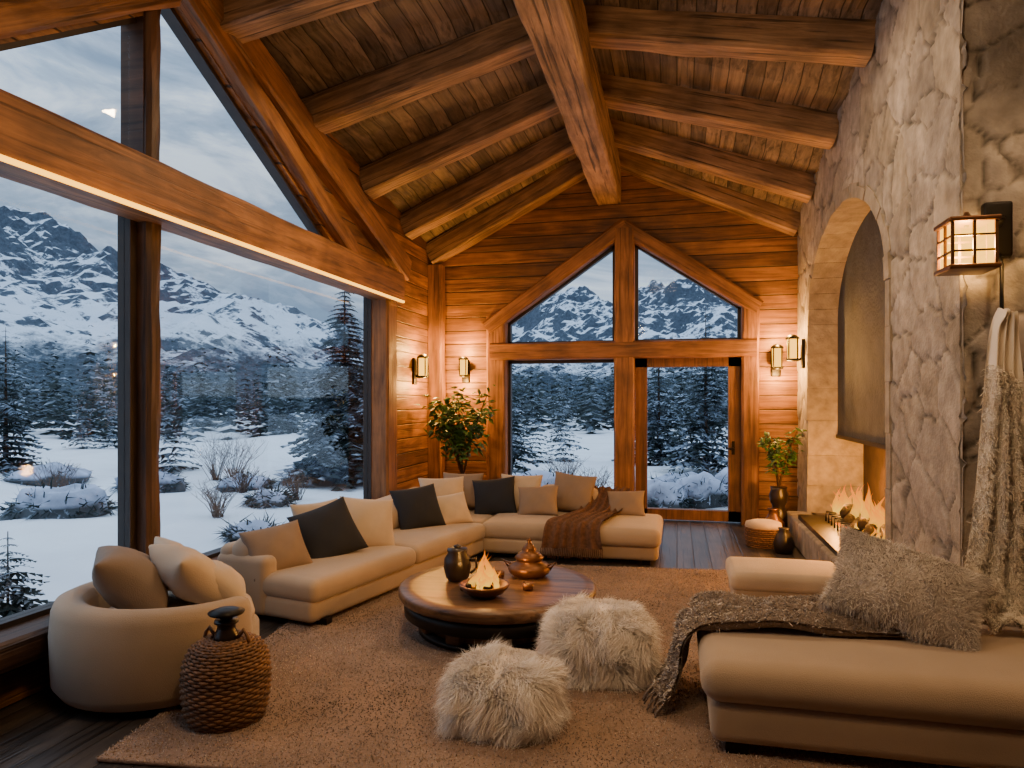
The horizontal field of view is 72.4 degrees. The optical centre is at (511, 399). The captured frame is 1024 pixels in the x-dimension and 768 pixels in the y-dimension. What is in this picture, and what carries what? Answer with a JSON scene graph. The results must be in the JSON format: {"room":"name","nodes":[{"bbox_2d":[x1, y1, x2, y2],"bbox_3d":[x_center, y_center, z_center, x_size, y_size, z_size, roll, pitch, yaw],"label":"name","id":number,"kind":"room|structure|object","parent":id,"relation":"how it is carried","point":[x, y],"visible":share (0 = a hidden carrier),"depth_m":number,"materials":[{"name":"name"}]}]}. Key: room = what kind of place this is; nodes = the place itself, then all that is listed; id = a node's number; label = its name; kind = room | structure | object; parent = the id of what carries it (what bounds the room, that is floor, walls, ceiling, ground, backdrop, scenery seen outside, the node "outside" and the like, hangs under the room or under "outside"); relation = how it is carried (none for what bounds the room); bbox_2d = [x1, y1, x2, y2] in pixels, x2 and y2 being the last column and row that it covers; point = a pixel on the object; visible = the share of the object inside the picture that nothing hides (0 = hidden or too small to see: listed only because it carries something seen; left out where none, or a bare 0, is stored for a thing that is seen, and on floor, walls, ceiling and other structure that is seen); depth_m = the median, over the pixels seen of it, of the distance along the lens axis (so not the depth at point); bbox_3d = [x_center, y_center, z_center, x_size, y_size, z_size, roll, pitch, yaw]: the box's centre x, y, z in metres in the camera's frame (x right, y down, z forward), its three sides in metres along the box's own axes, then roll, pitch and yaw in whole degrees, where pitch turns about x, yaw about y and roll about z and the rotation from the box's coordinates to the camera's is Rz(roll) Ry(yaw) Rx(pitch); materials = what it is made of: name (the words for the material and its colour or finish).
{"room":"cabin living room","nodes":[
{"label":"cabin living room","id":0,"kind":"room"},
{"bbox_2d":[0,7,433,709],"bbox_3d":[-2.594,-0.837,4.644,0.180,4.974,12.250,0,0,13],"label":"wall","id":1,"kind":"structure","parent":0,"point":[18,684],"depth_m":7.81,"materials":[{"name":"brown wood"}]},
{"bbox_2d":[0,216,136,629],"bbox_3d":[-2.905,-0.015,3.366,0.100,2.570,2.820,0,0,13],"label":"window","id":2,"kind":"structure","parent":1,"relation":"in","point":[127,228],"depth_m":4.69,"materials":[{"name":"wood"}]},
{"bbox_2d":[0,17,136,50],"bbox_3d":[-2.754,-2.063,4.006,0.100,1.054,1.503,0,0,13],"label":"window","id":3,"kind":"structure","parent":1,"relation":"in","point":[26,42],"depth_m":4.16,"materials":[{"name":"black metal"}]},
{"bbox_2d":[0,0,180,38],"bbox_3d":[-2.623,-2.169,3.908,0.150,1.506,2.108,0,0,13],"label":"trim","id":4,"kind":"structure","parent":1,"relation":"attached to","point":[17,17],"depth_m":3.94,"materials":[{"name":"brown wood"}]},
{"bbox_2d":[0,556,217,673],"bbox_3d":[-2.335,1.320,5.174,0.256,0.169,7.000,0,0,13],"label":"trim","id":5,"kind":"structure","parent":1,"relation":"attached to","point":[24,643],"depth_m":3.72,"materials":[{"name":"brown wood"}]},
{"bbox_2d":[135,9,160,555],"bbox_3d":[-2.527,-0.975,4.799,0.226,4.650,0.143,0,0,13],"label":"window mullion","id":6,"kind":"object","parent":1,"relation":"attached to","point":[148,233],"depth_m":4.73,"materials":[{"name":"brown wood"}]},
{"bbox_2d":[0,89,404,302],"bbox_3d":[-2.285,-1.380,5.213,0.311,0.375,7.100,0,0,13],"label":"horizontal beam","id":7,"kind":"structure","parent":1,"relation":"attached to","point":[32,134],"depth_m":4.57,"materials":[{"name":"brown wood"}]},
{"bbox_2d":[0,154,404,302],"bbox_3d":[-2.137,-1.202,5.153,0.025,0.024,7.050,0,0,13],"label":"strip light","id":8,"kind":"object","parent":1,"relation":"attached to","point":[3,158],"visible":1,"depth_m":4.53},
{"bbox_2d":[161,8,323,236],"bbox_3d":[-2.244,-2.242,6.171,0.100,1.405,2.632,0,0,13],"label":"window","id":9,"kind":"structure","parent":1,"relation":"in","point":[170,16],"depth_m":5.83,"materials":[{"name":"black metal"}]},
{"bbox_2d":[179,0,361,253],"bbox_3d":[-2.067,-2.333,6.266,0.157,1.665,3.045,0,0,13],"label":"trim","id":10,"kind":"structure","parent":1,"relation":"attached to","point":[219,44],"depth_m":5.94,"materials":[{"name":"brown wood"}]},
{"bbox_2d":[202,266,371,558],"bbox_3d":[-2.132,-0.015,6.646,0.100,2.570,3.640,0,0,13],"label":"window","id":11,"kind":"structure","parent":1,"relation":"in","point":[366,431],"depth_m":8.36,"materials":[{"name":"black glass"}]},
{"bbox_2d":[203,0,411,280],"bbox_3d":[-1.936,-2.481,6.825,0.214,1.911,4.702,0,0,13],"label":"ceiling beam","id":12,"kind":"structure","parent":1,"relation":"attached to","point":[321,154],"depth_m":6.81,"materials":[{"name":"brown wood"}]},
{"bbox_2d":[371,265,396,499],"bbox_3d":[-1.556,0.025,8.483,0.250,3.250,0.311,0,0,13],"label":"trim","id":13,"kind":"structure","parent":1,"relation":"attached to","point":[384,311],"depth_m":8.34,"materials":[{"name":"brown wood"}]},
{"bbox_2d":[412,354,428,384],"bbox_3d":[-1.242,-0.420,9.539,0.221,0.420,0.163,0,0,13],"label":"wall sconce","id":14,"kind":"object","parent":1,"relation":"attached to","point":[419,364],"visible":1,"depth_m":9.49,"materials":[{"name":"glass"}]},
{"bbox_2d":[428,264,445,478],"bbox_3d":[-1.112,-0.150,10.186,0.256,3.600,0.216,0,0,13],"label":"trim","id":15,"kind":"structure","parent":1,"relation":"attached to","point":[436,273],"depth_m":10.09,"materials":[{"name":"brown wood"}]},
{"bbox_2d":[0,519,805,767],"bbox_3d":[0.925,1.775,3.815,7.550,0.250,12.250,0,0,13],"label":"floor","id":16,"kind":"structure","parent":0,"point":[40,730],"depth_m":3.69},
{"bbox_2d":[48,581,258,712],"bbox_3d":[-2.040,1.365,4.096,1.130,0.570,1.128,0,0,13],"label":"barrel armchair","id":17,"kind":"object","parent":16,"relation":"on","point":[103,657],"visible":0.71,"depth_m":3.59,"materials":[{"name":"beige fabric"}]},
{"bbox_2d":[92,545,167,608],"bbox_3d":[-2.184,1.030,4.008,0.382,0.376,0.520,0,0,-29],"label":"cushion","id":18,"kind":"object","parent":17,"relation":"on","point":[125,577],"visible":0.84,"depth_m":3.83,"materials":[{"name":"beige fabric"}]},
{"bbox_2d":[148,544,222,603],"bbox_3d":[-1.879,1.020,4.080,0.464,0.348,0.340,0,0,40],"label":"cushion","id":19,"kind":"object","parent":17,"relation":"on","point":[186,572],"visible":0.85,"depth_m":3.94,"materials":[{"name":"fabric"}]},
{"bbox_2d":[212,560,245,598],"bbox_3d":[-1.735,1.090,4.169,0.277,0.262,0.400,0,0,-23],"label":"cushion","id":20,"kind":"object","parent":17,"relation":"on","point":[230,583],"visible":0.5,"depth_m":4.06,"materials":[{"name":"fabric"}]},
{"bbox_2d":[218,484,662,625],"bbox_3d":[-0.258,1.310,6.627,3.333,0.680,3.954,0,0,13],"label":"sectional sofa","id":21,"kind":"object","parent":16,"relation":"on","point":[322,588],"visible":0.39,"depth_m":5.93,"materials":[{"name":"beige fabric"}]},
{"bbox_2d":[238,519,312,581],"bbox_3d":[-1.812,1.150,5.392,0.274,0.382,0.496,0,0,44],"label":"sofa cushion","id":22,"kind":"object","parent":21,"relation":"on","point":[285,542],"visible":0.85,"depth_m":5.34,"materials":[{"name":"beige fabric"}]},
{"bbox_2d":[290,498,337,515],"bbox_3d":[-1.650,1.070,6.013,0.236,0.392,0.500,0,0,37],"label":"sofa cushion","id":23,"kind":"object","parent":21,"relation":"on","point":[297,509],"visible":0.2,"depth_m":5.91,"materials":[{"name":"fabric"}]},
{"bbox_2d":[286,496,368,558],"bbox_3d":[-1.525,1.100,5.810,0.599,0.548,0.307,0,0,-42],"label":"sofa cushion","id":24,"kind":"object","parent":21,"relation":"on","point":[328,530],"visible":0.84,"depth_m":5.74,"materials":[{"name":"grey fabric"}]},
{"bbox_2d":[340,496,394,546],"bbox_3d":[-1.283,1.100,6.226,0.537,0.494,0.302,0,0,-26],"label":"sofa cushion","id":25,"kind":"object","parent":21,"relation":"on","point":[372,518],"visible":0.6,"depth_m":6.18,"materials":[{"name":"fabric"}]},
{"bbox_2d":[389,483,445,529],"bbox_3d":[-0.950,1.090,7.064,0.516,0.452,0.277,0,0,-37],"label":"sofa cushion","id":26,"kind":"object","parent":21,"relation":"on","point":[418,507],"visible":0.96,"depth_m":6.99,"materials":[{"name":"grey fabric"}]},
{"bbox_2d":[418,476,463,495],"bbox_3d":[-0.762,1.050,7.695,0.520,0.392,0.236,0,0,-19],"label":"sofa cushion","id":27,"kind":"object","parent":21,"relation":"on","point":[443,486],"visible":0.5,"depth_m":7.67,"materials":[{"name":"fabric"}]},
{"bbox_2d":[437,492,472,523],"bbox_3d":[-0.655,1.150,7.311,0.462,0.339,0.241,0,0,-31],"label":"sofa cushion","id":28,"kind":"object","parent":21,"relation":"on","point":[453,507],"visible":0.65,"depth_m":7.27,"materials":[{"name":"fabric"}]},
{"bbox_2d":[443,472,483,506],"bbox_3d":[-0.591,1.050,8.174,0.500,0.392,0.236,0,0,13],"label":"sofa cushion","id":29,"kind":"object","parent":21,"relation":"on","point":[468,489],"visible":0.41,"depth_m":8.11,"materials":[{"name":"beige fabric"}]},
{"bbox_2d":[472,476,516,514],"bbox_3d":[-0.200,1.100,7.958,0.525,0.462,0.252,0,0,0],"label":"sofa cushion","id":30,"kind":"object","parent":21,"relation":"on","point":[493,496],"visible":0.94,"depth_m":7.88,"materials":[{"name":"grey fabric"}]},
{"bbox_2d":[501,474,542,510],"bbox_3d":[0.098,1.070,8.042,0.500,0.419,0.242,0,0,13],"label":"sofa cushion","id":31,"kind":"object","parent":21,"relation":"on","point":[519,481],"visible":0.37,"depth_m":8.00,"materials":[{"name":"fabric"}]},
{"bbox_2d":[518,485,558,515],"bbox_3d":[0.288,1.120,7.761,0.487,0.343,0.232,0,0,13],"label":"sofa cushion","id":32,"kind":"object","parent":21,"relation":"on","point":[532,500],"visible":0.97,"depth_m":7.69,"materials":[{"name":"beige fabric"}]},
{"bbox_2d":[554,471,597,510],"bbox_3d":[0.689,1.050,7.934,0.518,0.464,0.243,0,0,27],"label":"sofa cushion","id":33,"kind":"object","parent":21,"relation":"on","point":[574,492],"visible":0.8,"depth_m":7.87,"materials":[{"name":"beige fabric"}]},
{"bbox_2d":[540,486,630,559],"bbox_3d":[0.871,1.281,7.421,0.572,0.622,1.366,0,0,32],"label":"throw blanket","id":34,"kind":"object","parent":21,"relation":"on","point":[580,528],"visible":0.96,"depth_m":7.01,"materials":[{"name":"fabric"}]},
{"bbox_2d":[607,491,644,515],"bbox_3d":[1.266,1.150,7.767,0.436,0.277,0.219,0,0,13],"label":"sofa cushion","id":35,"kind":"object","parent":21,"relation":"on","point":[631,502],"visible":0.87,"depth_m":7.71,"materials":[{"name":"beige fabric"}]},
{"bbox_2d":[415,385,497,473],"bbox_3d":[-0.681,0.720,9.366,1.223,1.860,0.892,0,0,-15],"label":"ficus tree","id":36,"kind":"object","parent":16,"relation":"on","point":[456,434],"visible":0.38,"depth_m":9.30,"materials":[{"name":"green plant"}]},
{"bbox_2d":[96,561,967,767],"bbox_3d":[0.319,1.630,4.919,3.972,0.054,4.024,0,0,7],"label":"area rug","id":37,"kind":"object","parent":16,"relation":"on","point":[355,690],"visible":0.33,"depth_m":3.54,"materials":[{"name":"carpet"}]},
{"bbox_2d":[179,606,271,733],"bbox_3d":[-1.465,1.353,3.592,0.445,0.577,0.444,0,0,33],"label":"wicker demijohn","id":38,"kind":"object","parent":37,"relation":"on","point":[225,679],"visible":1,"depth_m":3.44,"materials":[{"name":"wicker"}]},
{"bbox_2d":[398,561,595,652],"bbox_3d":[-0.104,1.469,5.007,1.400,0.322,1.400,0,0,13],"label":"round coffee table","id":39,"kind":"object","parent":37,"relation":"on","point":[446,617],"visible":0.67,"depth_m":4.54,"materials":[{"name":"brown wood"}]},
{"bbox_2d":[444,544,477,582],"bbox_3d":[-0.389,1.177,5.067,0.199,0.262,0.222,0,0,-38],"label":"ceramic jug","id":40,"kind":"object","parent":39,"relation":"on","point":[457,562],"visible":0.98,"depth_m":5.01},
{"bbox_2d":[459,552,509,599],"bbox_3d":[-0.184,1.152,4.667,0.339,0.312,0.339,0,0,18],"label":"bowl","id":41,"kind":"object","parent":39,"relation":"on","point":[483,585],"visible":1,"depth_m":4.60,"materials":[{"name":"brown metal"}]},
{"bbox_2d":[502,538,555,579],"bbox_3d":[0.129,1.165,5.209,0.320,0.285,0.320,0,0,-35],"label":"teapot","id":42,"kind":"object","parent":39,"relation":"on","point":[529,565],"visible":1,"depth_m":5.12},
{"bbox_2d":[427,636,574,751],"bbox_3d":[-0.061,1.519,3.574,0.764,0.571,0.750,0,0,17],"label":"pouf","id":43,"kind":"object","parent":37,"relation":"on","point":[508,695],"visible":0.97,"depth_m":3.37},
{"bbox_2d":[526,592,665,695],"bbox_3d":[0.512,1.485,4.183,0.885,0.673,0.833,0,0,13],"label":"pouf","id":44,"kind":"object","parent":37,"relation":"on","point":[607,644],"visible":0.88,"depth_m":3.95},
{"bbox_2d":[726,557,835,596],"bbox_3d":[2.140,1.472,5.506,0.850,0.355,0.620,0,0,13],"label":"upholstered bench","id":45,"kind":"object","parent":37,"relation":"on","point":[761,577],"visible":0.63,"depth_m":5.28,"materials":[{"name":"fabric"}]},
{"bbox_2d":[744,519,781,548],"bbox_3d":[2.840,1.505,7.909,0.416,0.290,0.416,0,0,43],"label":"stool","id":46,"kind":"object","parent":16,"relation":"on","point":[759,533],"visible":0.78,"depth_m":7.76,"materials":[{"name":"wicker"}]},
{"bbox_2d":[757,427,806,526],"bbox_3d":[3.272,0.986,8.492,0.622,1.328,0.533,0,0,13],"label":"potted plant","id":47,"kind":"object","parent":16,"relation":"on","point":[778,495],"visible":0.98,"depth_m":8.42,"materials":[{"name":"green plant"}]},
{"bbox_2d":[773,527,794,554],"bbox_3d":[2.930,1.515,7.549,0.220,0.270,0.220,0,0,13],"label":"floor vase","id":48,"kind":"object","parent":16,"relation":"on","point":[783,543],"visible":1,"depth_m":7.48,"materials":[{"name":"ceramic"}]},
{"bbox_2d":[697,625,1023,767],"bbox_3d":[2.137,1.415,3.400,2.384,0.470,0.984,0,0,13],"label":"chaise lounge","id":49,"kind":"object","parent":16,"relation":"on","point":[896,698],"visible":0.86,"depth_m":3.11,"materials":[{"name":"beige fabric"}]},
{"bbox_2d":[642,589,911,717],"bbox_3d":[1.407,1.357,3.774,1.388,0.598,0.636,0,0,11],"label":"knit throw blanket","id":50,"kind":"object","parent":49,"relation":"on","point":[708,610],"visible":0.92,"depth_m":3.65,"materials":[{"name":"fabric"}]},
{"bbox_2d":[814,525,997,652],"bbox_3d":[2.021,0.993,3.594,0.850,0.632,0.533,0,0,27],"label":"fur pillow","id":51,"kind":"object","parent":49,"relation":"on","point":[939,602],"visible":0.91,"depth_m":3.49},
{"bbox_2d":[787,0,1023,626],"bbox_3d":[4.015,-1.000,6.317,2.323,5.300,5.460,0,0,13],"label":"stone fireplace","id":52,"kind":"object","parent":16,"relation":"on","point":[931,130],"depth_m":4.80,"materials":[{"name":"beige stone"}]},
{"bbox_2d":[786,334,804,367],"bbox_3d":[3.490,-0.600,8.630,0.221,0.420,0.163,0,0,13],"label":"wall sconce","id":53,"kind":"object","parent":52,"relation":"attached to","point":[792,340],"visible":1,"depth_m":8.58,"materials":[{"name":"glass"}]},
{"bbox_2d":[830,503,884,537],"bbox_3d":[3.345,1.203,6.445,0.394,0.274,2.337,0,0,13],"label":"firewood logs","id":54,"kind":"object","parent":52,"relation":"on","point":[862,523],"visible":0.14,"depth_m":6.57},
{"bbox_2d":[831,486,884,539],"bbox_3d":[3.397,1.002,6.500,0.400,0.496,2.360,0,0,13],"label":"flames","id":55,"kind":"object","parent":54,"relation":"on","point":[877,516],"visible":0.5,"depth_m":6.87},
{"bbox_2d":[934,201,1012,315],"bbox_3d":[2.487,-0.740,3.719,0.405,0.680,0.340,0,0,13],"label":"wall lantern","id":56,"kind":"object","parent":52,"relation":"attached to","point":[967,244],"visible":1,"depth_m":3.61,"materials":[{"name":"black metal"}]},
{"bbox_2d":[964,308,1023,633],"bbox_3d":[2.449,0.362,3.630,0.570,1.712,0.391,0,0,13],"label":"hanging fur shawl","id":57,"kind":"object","parent":56,"relation":"hanging from","point":[996,536],"visible":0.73,"depth_m":3.69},
{"bbox_2d":[260,0,882,241],"bbox_3d":[0.858,-2.488,3.856,7.700,2.423,12.300,0,0,13],"label":"ceiling","id":58,"kind":"structure","parent":0,"point":[318,55],"depth_m":6.76,"materials":[{"name":"brown wood"}]},
{"bbox_2d":[220,0,378,43],"bbox_3d":[-1.093,-3.158,5.190,2.502,0.313,0.273,-9,-2,13],"label":"rafter","id":59,"kind":"object","parent":58,"relation":"attached to","point":[246,20],"depth_m":5.30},
{"bbox_2d":[301,15,535,133],"bbox_3d":[-0.784,-3.040,6.503,2.552,0.316,0.275,-15,-3,13],"label":"rafter","id":60,"kind":"object","parent":58,"relation":"attached to","point":[494,47],"depth_m":6.42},
{"bbox_2d":[359,83,559,198],"bbox_3d":[-0.485,-2.921,7.769,2.621,0.319,0.272,-20,-5,12],"label":"rafter","id":61,"kind":"object","parent":58,"relation":"attached to","point":[511,117],"depth_m":7.69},
{"bbox_2d":[400,128,575,239],"bbox_3d":[-0.210,-2.813,8.936,2.701,0.321,0.274,-24,-5,12],"label":"rafter","id":62,"kind":"object","parent":58,"relation":"attached to","point":[514,169],"depth_m":8.86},
{"bbox_2d":[426,157,585,264],"bbox_3d":[0.012,-2.726,9.881,2.776,0.315,0.272,-28,-6,12],"label":"rafter","id":63,"kind":"object","parent":58,"relation":"attached to","point":[473,230],"depth_m":9.81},
{"bbox_2d":[513,0,620,205],"bbox_3d":[-0.014,-2.989,3.949,0.356,0.588,11.880,0,0,13],"label":"ridge beam","id":64,"kind":"structure","parent":58,"relation":"attached to","point":[557,30],"depth_m":6.14,"materials":[{"name":"brown wood"}]},
{"bbox_2d":[617,147,800,235],"bbox_3d":[2.585,-2.821,9.376,2.603,0.319,0.272,25,6,12],"label":"rafter","id":65,"kind":"object","parent":58,"relation":"attached to","point":[785,220],"depth_m":9.25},
{"bbox_2d":[610,118,815,202],"bbox_3d":[2.363,-2.909,8.434,2.535,0.316,0.274,21,5,12],"label":"rafter","id":66,"kind":"object","parent":58,"relation":"attached to","point":[770,177],"depth_m":8.31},
{"bbox_2d":[600,73,838,149],"bbox_3d":[2.088,-3.019,7.265,2.466,0.316,0.273,16,4,13],"label":"rafter","id":67,"kind":"object","parent":58,"relation":"attached to","point":[728,112],"depth_m":7.14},
{"bbox_2d":[584,4,875,67],"bbox_3d":[1.789,-3.137,5.998,2.412,0.323,0.271,11,3,13],"label":"rafter","id":68,"kind":"object","parent":58,"relation":"attached to","point":[801,39],"depth_m":5.88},
{"bbox_2d":[440,172,798,513],"bbox_3d":[1.717,-0.975,9.792,6.350,5.250,0.250,0,0,13],"label":"wall","id":69,"kind":"structure","parent":0,"point":[483,278],"depth_m":9.66,"materials":[{"name":"brown wood"}]},
{"bbox_2d":[458,356,469,382],"bbox_3d":[-0.693,-0.443,10.135,0.150,0.385,0.203,0,0,13],"label":"wall sconce","id":70,"kind":"object","parent":69,"relation":"attached to","point":[464,363],"visible":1,"depth_m":10.07,"materials":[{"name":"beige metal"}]},
{"bbox_2d":[486,316,507,479],"bbox_3d":[-0.211,0.225,10.088,0.294,2.850,0.211,0,0,13],"label":"trim","id":71,"kind":"structure","parent":69,"relation":"attached to","point":[497,370],"depth_m":9.99,"materials":[{"name":"brown wood"}]},
{"bbox_2d":[482,218,625,332],"bbox_3d":[0.613,-1.716,9.873,2.100,1.541,0.211,0,0,13],"label":"trim","id":72,"kind":"structure","parent":69,"relation":"attached to","point":[603,242],"depth_m":9.79,"materials":[{"name":"brown wood"}]},
{"bbox_2d":[508,245,614,342],"bbox_3d":[0.704,-1.479,10.005,1.603,1.422,0.100,0,0,13],"label":"window","id":73,"kind":"structure","parent":69,"relation":"in","point":[612,249],"depth_m":9.92,"materials":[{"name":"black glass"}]},
{"bbox_2d":[508,359,614,474],"bbox_3d":[0.714,0.470,10.003,1.622,2.126,0.100,0,0,13],"label":"window","id":74,"kind":"structure","parent":69,"relation":"in","point":[510,362],"depth_m":10.12,"materials":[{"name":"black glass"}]},
{"bbox_2d":[489,338,756,359],"bbox_3d":[1.466,-0.691,9.661,3.620,0.254,0.233,0,0,13],"label":"trim","id":75,"kind":"structure","parent":69,"relation":"attached to","point":[702,348],"depth_m":9.53,"materials":[{"name":"brown wood"}]},
{"bbox_2d":[614,227,634,490],"bbox_3d":[1.555,-0.350,9.651,0.284,4.000,0.234,0,0,13],"label":"trim","id":76,"kind":"structure","parent":69,"relation":"attached to","point":[624,282],"depth_m":9.55,"materials":[{"name":"brown wood"}]},
{"bbox_2d":[635,357,740,521],"bbox_3d":[2.381,0.520,9.512,1.390,2.220,0.192,0,0,13],"label":"door","id":77,"kind":"structure","parent":69,"relation":"in","point":[733,514],"depth_m":9.46,"materials":[{"name":"brown wood"}]},
{"bbox_2d":[635,245,740,340],"bbox_3d":[2.403,-1.485,9.605,1.457,1.432,0.100,0,0,13],"label":"window","id":78,"kind":"structure","parent":69,"relation":"in","point":[637,248],"depth_m":9.65,"materials":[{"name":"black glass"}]},
{"bbox_2d":[622,220,763,312],"bbox_3d":[2.397,-1.795,9.452,1.882,1.340,0.211,0,0,13],"label":"trim","id":79,"kind":"structure","parent":69,"relation":"attached to","point":[682,262],"depth_m":9.35,"materials":[{"name":"brown wood"}]},
{"bbox_2d":[740,307,759,524],"bbox_3d":[3.158,0.175,9.294,0.233,2.950,0.212,0,0,13],"label":"trim","id":80,"kind":"structure","parent":69,"relation":"attached to","point":[750,321],"depth_m":9.20,"materials":[{"name":"brown wood"}]},
{"bbox_2d":[771,344,783,376],"bbox_3d":[3.461,-0.520,9.147,0.163,0.420,0.221,0,0,13],"label":"wall sconce","id":81,"kind":"object","parent":69,"relation":"attached to","point":[777,349],"visible":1,"depth_m":9.07,"materials":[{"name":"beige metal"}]},
{"label":"outside","id":82,"kind":"structure","parent":0,"visible":0},
{"bbox_2d":[0,206,736,414],"bbox_3d":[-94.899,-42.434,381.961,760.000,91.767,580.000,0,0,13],"label":"mountain range","id":83,"kind":"object","parent":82,"point":[55,284],"visible":0.25,"depth_m":236.06,"materials":[{"name":"snow"}]},
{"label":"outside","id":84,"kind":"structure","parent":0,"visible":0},
{"bbox_2d":[0,412,727,616],"bbox_3d":[-8.798,2.073,49.848,130.000,0.666,117.000,0,0,13],"label":"snowy ground","id":85,"kind":"structure","parent":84,"point":[64,550],"depth_m":16.17,"materials":[{"name":"snow"}]},
{"bbox_2d":[0,327,50,474],"bbox_3d":[-14.299,0.071,19.720,2.309,4.274,2.282,0,0,-28],"label":"fir tree","id":86,"kind":"object","parent":85,"relation":"on","point":[13,461],"visible":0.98,"depth_m":19.76,"materials":[{"name":"green plant"}]},
{"bbox_2d":[0,531,52,617],"bbox_3d":[-4.392,1.710,6.119,1.057,1.122,1.094,0,0,38],"label":"fir tree","id":87,"kind":"object","parent":85,"relation":"on","point":[16,597],"visible":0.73,"depth_m":6.10,"materials":[{"name":"green plant"}]},
{"bbox_2d":[0,461,97,486],"bbox_3d":[-12.162,2.033,18.261,2.455,0.936,2.023,0,0,13],"label":"shrub","id":88,"kind":"object","parent":85,"relation":"on","point":[20,476],"visible":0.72,"depth_m":17.79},
{"bbox_2d":[30,458,80,487],"bbox_3d":[-9.164,1.632,14.028,0.887,1.012,1.207,0,0,-35],"label":"bare shrub","id":89,"kind":"object","parent":85,"relation":"on","point":[64,478],"visible":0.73,"depth_m":14.00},
{"bbox_2d":[0,475,117,520],"bbox_3d":[-7.775,1.814,11.953,2.128,1.083,2.034,0,0,13],"label":"shrub","id":90,"kind":"object","parent":85,"relation":"on","point":[73,501],"visible":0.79,"depth_m":11.67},
{"bbox_2d":[107,468,193,492],"bbox_3d":[-8.768,2.111,16.933,2.093,0.988,1.845,0,0,13],"label":"shrub","id":91,"kind":"object","parent":85,"relation":"on","point":[168,482],"visible":0.33,"depth_m":16.71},
{"bbox_2d":[191,478,238,518],"bbox_3d":[-5.141,1.728,12.199,0.835,0.748,0.731,0,0,-7],"label":"bare shrub","id":92,"kind":"object","parent":85,"relation":"on","point":[215,507],"visible":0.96,"depth_m":12.20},
{"bbox_2d":[186,434,244,480],"bbox_3d":[-8.544,1.647,20.027,1.526,1.423,1.611,0,0,-44],"label":"bare shrub","id":93,"kind":"object","parent":85,"relation":"on","point":[213,472],"visible":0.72,"depth_m":19.94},
{"bbox_2d":[202,430,267,477],"bbox_3d":[-7.528,1.541,18.739,1.795,1.484,1.586,0,0,13],"label":"bare shrub","id":94,"kind":"object","parent":85,"relation":"on","point":[238,448],"visible":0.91,"depth_m":18.84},
{"bbox_2d":[221,462,260,492],"bbox_3d":[-5.843,1.716,15.252,0.766,0.699,0.838,0,0,13],"label":"bare shrub","id":95,"kind":"object","parent":85,"relation":"on","point":[243,488],"visible":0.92,"depth_m":15.22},
{"bbox_2d":[204,469,280,492],"bbox_3d":[-6.077,1.928,16.029,1.609,0.783,1.547,0,0,-3],"label":"shrub","id":96,"kind":"object","parent":85,"relation":"on","point":[256,483],"visible":0.55,"depth_m":15.70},
{"bbox_2d":[213,510,282,544],"bbox_3d":[-3.891,1.983,10.545,1.282,0.690,1.120,0,0,-16],"label":"shrub","id":97,"kind":"object","parent":85,"relation":"on","point":[231,534],"visible":0.41,"depth_m":10.46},
{"bbox_2d":[234,482,303,508],"bbox_3d":[-4.607,1.904,13.412,1.347,0.743,1.207,0,0,13],"label":"shrub","id":98,"kind":"object","parent":85,"relation":"on","point":[264,498],"visible":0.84,"depth_m":13.22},
{"bbox_2d":[276,468,312,500],"bbox_3d":[-4.362,1.714,14.190,0.793,0.723,0.830,0,0,13],"label":"bare shrub","id":99,"kind":"object","parent":85,"relation":"on","point":[296,486],"visible":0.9,"depth_m":14.12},
{"bbox_2d":[273,288,362,490],"bbox_3d":[-4.152,-0.438,17.589,3.800,5.341,3.600,0,0,13],"label":"fir tree","id":100,"kind":"object","parent":85,"relation":"on","point":[339,451],"visible":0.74,"depth_m":17.17,"materials":[{"name":"green plant"}]},
{"bbox_2d":[0,325,727,474],"bbox_3d":[-19.544,-1.113,59.406,108.235,7.792,84.950,0,0,13],"label":"conifer forest","id":101,"kind":"object","parent":85,"relation":"on","point":[200,413],"visible":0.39,"depth_m":45.89,"materials":[{"name":"plant"}]},
{"bbox_2d":[512,380,540,471],"bbox_3d":[-0.107,0.639,19.546,1.912,3.110,2.015,0,0,-34],"label":"fir tree","id":102,"kind":"object","parent":85,"relation":"on","point":[515,448],"visible":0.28,"depth_m":19.37,"materials":[{"name":"green plant"}]},
{"bbox_2d":[512,466,565,486],"bbox_3d":[0.570,1.878,14.461,2.165,1.076,1.820,0,0,13],"label":"shrub","id":103,"kind":"object","parent":85,"relation":"on","point":[548,477],"visible":0.17,"depth_m":14.22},
{"bbox_2d":[542,447,588,475],"bbox_3d":[1.169,1.563,15.566,1.071,1.017,0.946,0,0,-11],"label":"bare shrub","id":104,"kind":"object","parent":85,"relation":"on","point":[566,464],"visible":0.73,"depth_m":15.56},
{"bbox_2d":[647,335,685,465],"bbox_3d":[4.567,0.107,21.455,2.355,4.274,2.350,0,0,13],"label":"fir tree","id":105,"kind":"object","parent":85,"relation":"on","point":[659,428],"visible":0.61,"depth_m":21.34,"materials":[{"name":"green plant"}]},
{"bbox_2d":[647,479,696,508],"bbox_3d":[2.803,1.909,13.087,1.478,0.950,1.275,0,0,13],"label":"shrub","id":106,"kind":"object","parent":85,"relation":"on","point":[660,494],"visible":0.61,"depth_m":12.82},
{"bbox_2d":[648,469,696,482],"bbox_3d":[3.504,1.824,14.348,1.791,0.876,1.484,0,0,13],"label":"shrub","id":107,"kind":"object","parent":85,"relation":"on","point":[669,476],"visible":0.16,"depth_m":14.36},
{"bbox_2d":[653,309,727,473],"bbox_3d":[5.207,-0.166,18.893,2.482,4.662,2.477,0,0,-23],"label":"fir tree","id":108,"kind":"object","parent":85,"relation":"on","point":[704,463],"visible":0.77,"depth_m":18.60,"materials":[{"name":"green plant"}]},
{"bbox_2d":[674,467,727,508],"bbox_3d":[3.668,1.800,13.287,1.624,1.159,1.380,0,0,44],"label":"shrub","id":109,"kind":"object","parent":85,"relation":"on","point":[708,491],"visible":0.5,"depth_m":12.98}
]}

